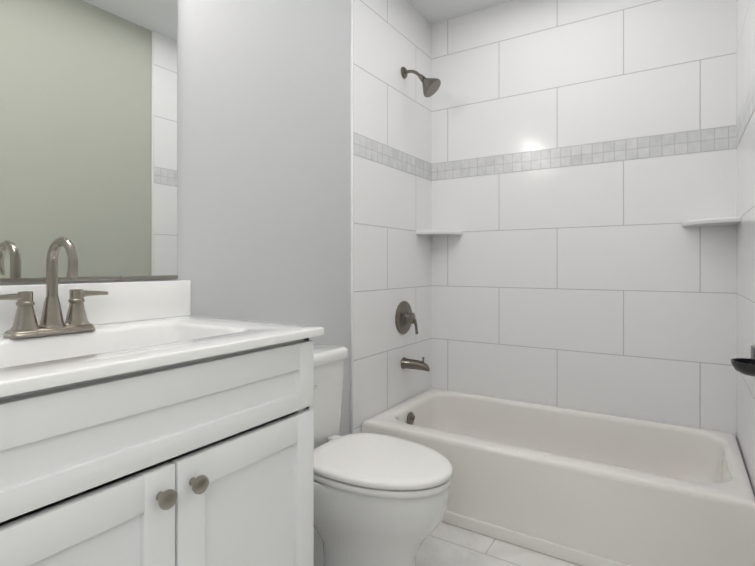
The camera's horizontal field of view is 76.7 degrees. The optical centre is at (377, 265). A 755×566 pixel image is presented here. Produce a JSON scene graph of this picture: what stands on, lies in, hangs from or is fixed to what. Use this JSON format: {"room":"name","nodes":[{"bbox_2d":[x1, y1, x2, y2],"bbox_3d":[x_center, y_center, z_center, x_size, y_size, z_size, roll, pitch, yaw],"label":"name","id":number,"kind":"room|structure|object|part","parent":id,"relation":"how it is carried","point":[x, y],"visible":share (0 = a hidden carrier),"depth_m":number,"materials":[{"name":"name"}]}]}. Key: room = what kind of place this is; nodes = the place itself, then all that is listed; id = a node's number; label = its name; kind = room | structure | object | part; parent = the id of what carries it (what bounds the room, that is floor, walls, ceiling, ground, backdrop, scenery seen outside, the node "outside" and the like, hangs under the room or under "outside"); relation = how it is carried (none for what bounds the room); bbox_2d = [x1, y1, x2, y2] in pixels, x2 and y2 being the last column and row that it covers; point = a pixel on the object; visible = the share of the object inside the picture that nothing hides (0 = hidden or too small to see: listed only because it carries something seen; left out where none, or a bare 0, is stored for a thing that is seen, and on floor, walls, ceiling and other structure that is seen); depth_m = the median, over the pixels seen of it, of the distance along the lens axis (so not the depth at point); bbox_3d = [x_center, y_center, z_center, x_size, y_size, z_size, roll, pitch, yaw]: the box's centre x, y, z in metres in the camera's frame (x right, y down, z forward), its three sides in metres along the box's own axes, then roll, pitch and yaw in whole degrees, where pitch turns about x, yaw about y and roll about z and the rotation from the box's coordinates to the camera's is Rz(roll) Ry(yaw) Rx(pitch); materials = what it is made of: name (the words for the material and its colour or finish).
{"room":"bathroom","nodes":[
{"label":"bathroom","id":0,"kind":"room"},
{"bbox_2d":[0,0,349,525],"bbox_3d":[-0.593,-0.185,1.542,0.100,2.520,3.440,0,0,33],"label":"wall","id":1,"kind":"structure","parent":0,"point":[263,160],"depth_m":1.74,"materials":[{"name":"grey paint"}]},
{"bbox_2d":[0,0,176,277],"bbox_3d":[-0.797,-0.458,1.121,0.006,0.973,0.730,0,0,33],"label":"mirror","id":2,"kind":"object","parent":1,"relation":"attached to","point":[88,128],"visible":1,"depth_m":1.22,"materials":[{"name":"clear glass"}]},
{"bbox_2d":[0,275,177,281],"bbox_3d":[-0.795,0.033,1.120,0.009,0.008,0.730,0,0,33],"label":"channel","id":3,"kind":"object","parent":1,"relation":"attached to","point":[80,278],"visible":1,"depth_m":1.21,"materials":[{"name":"silver metal"}]},
{"bbox_2d":[350,0,353,433],"bbox_3d":[-0.117,-0.185,2.182,0.014,2.520,0.009,0,0,33],"label":"trim","id":4,"kind":"structure","parent":1,"relation":"attached to","point":[351,216],"depth_m":2.18,"materials":[{"name":"white tile"}]},
{"bbox_2d":[354,0,431,432],"bbox_3d":[0.102,-0.185,2.527,0.012,2.520,0.808,0,0,33],"label":"wall tile","id":5,"kind":"structure","parent":1,"relation":"attached to","point":[392,216],"depth_m":2.46,"materials":[{"name":"white tile"}]},
{"bbox_2d":[354,133,431,180],"bbox_3d":[0.108,-0.560,2.523,0.001,0.100,0.808,0,0,33],"label":"tile border","id":6,"kind":"object","parent":5,"relation":"attached to","point":[370,149],"depth_m":2.46,"materials":[{"name":"tile"}]},
{"bbox_2d":[395,301,417,333],"bbox_3d":[0.176,0.280,2.553,0.082,0.180,0.180,0,0,33],"label":"shower valve","id":7,"kind":"object","parent":5,"relation":"attached to","point":[405,318],"visible":1,"depth_m":2.54,"materials":[{"name":"silver metal"}]},
{"bbox_2d":[401,357,429,371],"bbox_3d":[0.206,0.518,2.533,0.155,0.076,0.062,0,0,33],"label":"tub spout","id":8,"kind":"object","parent":5,"relation":"attached to","point":[406,363],"visible":1,"depth_m":2.52,"materials":[{"name":"silver metal"}]},
{"bbox_2d":[401,67,440,96],"bbox_3d":[0.235,-0.979,2.527,0.209,0.184,0.111,0,0,33],"label":"shower head","id":9,"kind":"object","parent":5,"relation":"attached to","point":[431,86],"visible":1,"depth_m":2.50},
{"bbox_2d":[416,230,462,235],"bbox_3d":[0.355,-0.187,2.725,0.200,0.020,0.200,0,0,33],"label":"corner shelf","id":10,"kind":"object","parent":5,"relation":"attached to","point":[436,233],"visible":1,"depth_m":2.69,"materials":[{"name":"white ceramic"}]},
{"bbox_2d":[406,0,512,24],"bbox_3d":[0.077,-1.495,1.114,1.690,0.100,3.440,0,0,33],"label":"ceiling","id":11,"kind":"structure","parent":0,"point":[431,12],"depth_m":2.67,"materials":[{"name":"white paint"}]},
{"bbox_2d":[416,522,579,565],"bbox_3d":[0.077,1.125,1.115,1.690,0.100,3.440,0,0,33],"label":"floor","id":12,"kind":"structure","parent":0,"point":[444,544],"depth_m":1.79,"materials":[{"name":"tile"}]},
{"bbox_2d":[0,237,323,565],"bbox_3d":[-0.563,0.506,0.982,0.550,1.138,0.787,0,0,33],"label":"bathroom vanity","id":13,"kind":"object","parent":12,"relation":"on","point":[102,383],"visible":1,"depth_m":0.90,"materials":[{"name":"white paint"}]},
{"bbox_2d":[0,237,107,338],"bbox_3d":[-0.691,0.044,1.040,0.132,0.213,0.238,0,0,33],"label":"faucet","id":14,"kind":"object","parent":13,"relation":"on","point":[25,325],"depth_m":1.05,"materials":[{"name":"silver metal"}]},
{"bbox_2d":[309,344,452,565],"bbox_3d":[-0.078,0.695,1.603,0.678,0.763,0.407,0,0,33],"label":"toilet","id":15,"kind":"object","parent":12,"relation":"on","point":[381,500],"visible":0.62,"depth_m":1.47,"materials":[{"name":"white ceramic"}]},
{"bbox_3d":[-0.275,0.496,1.749,0.185,0.367,0.358,0,0,33],"label":"tank","id":16,"kind":"part","parent":15,"relation":"part of","materials":[{"name":"white ceramic"}]},
{"bbox_3d":[0.014,0.660,1.564,0.476,0.019,0.370,0,0,33],"label":"seat","id":17,"kind":"part","parent":15,"relation":"part of","materials":[{"name":"white plastic"}]},
{"bbox_3d":[0.001,0.647,1.573,0.512,0.050,0.374,0,0,33],"label":"lid","id":18,"kind":"part","parent":15,"relation":"part of","materials":[{"name":"white plastic"}]},
{"bbox_2d":[362,388,754,565],"bbox_3d":[0.738,0.900,2.149,1.463,0.350,0.758,0,0,33],"label":"bathtub","id":19,"kind":"object","parent":12,"relation":"on","point":[582,487],"visible":0.79,"depth_m":1.85,"materials":[{"name":"white ceramic"}]},
{"bbox_3d":[0.976,-0.185,2.522,1.490,2.520,0.100,0,0,33],"label":"wall","id":20,"kind":"structure","parent":0,"visible":0},
{"bbox_2d":[432,0,735,435],"bbox_3d":[0.946,-0.185,2.475,1.490,2.520,0.012,0,0,33],"label":"wall tile","id":21,"kind":"structure","parent":20,"relation":"attached to","point":[609,288],"depth_m":2.40,"materials":[{"name":"white tile"}]},
{"bbox_2d":[432,125,735,180],"bbox_3d":[0.942,-0.560,2.469,1.466,0.100,0.001,0,0,33],"label":"wall strip","id":22,"kind":"object","parent":21,"relation":"attached to","point":[712,139],"visible":1,"depth_m":2.38,"materials":[{"name":"tile"}]},
{"bbox_3d":[0.748,-0.185,0.687,0.100,2.520,3.440,0,0,33],"label":"wall","id":23,"kind":"structure","parent":0,"visible":0},
{"bbox_2d":[682,216,740,226],"bbox_3d":[1.422,-0.187,2.045,0.200,0.020,0.200,0,0,33],"label":"corner shelf","id":24,"kind":"object","parent":23,"relation":"attached to","point":[718,221],"visible":0.98,"depth_m":2.00,"materials":[{"name":"white ceramic"}]},
{"bbox_2d":[736,0,754,495],"bbox_3d":[1.336,-0.185,1.713,0.012,2.520,0.853,0,0,33],"label":"wall tile","id":25,"kind":"structure","parent":23,"relation":"attached to","point":[745,230],"depth_m":1.78,"materials":[{"name":"white tile"}]},
{"bbox_2d":[731,345,754,376],"bbox_3d":[1.187,0.308,1.551,0.064,0.090,0.124,0,0,33],"label":"soap dish","id":26,"kind":"object","parent":25,"relation":"attached to","point":[745,366],"visible":1,"depth_m":1.52,"materials":[{"name":"black plastic"}]},
{"bbox_2d":[736,78,754,147],"bbox_3d":[1.331,-0.560,1.716,0.001,0.100,0.853,0,0,33],"label":"tile border","id":27,"kind":"object","parent":25,"relation":"attached to","point":[747,111],"depth_m":1.74,"materials":[{"name":"tile"}]}
]}

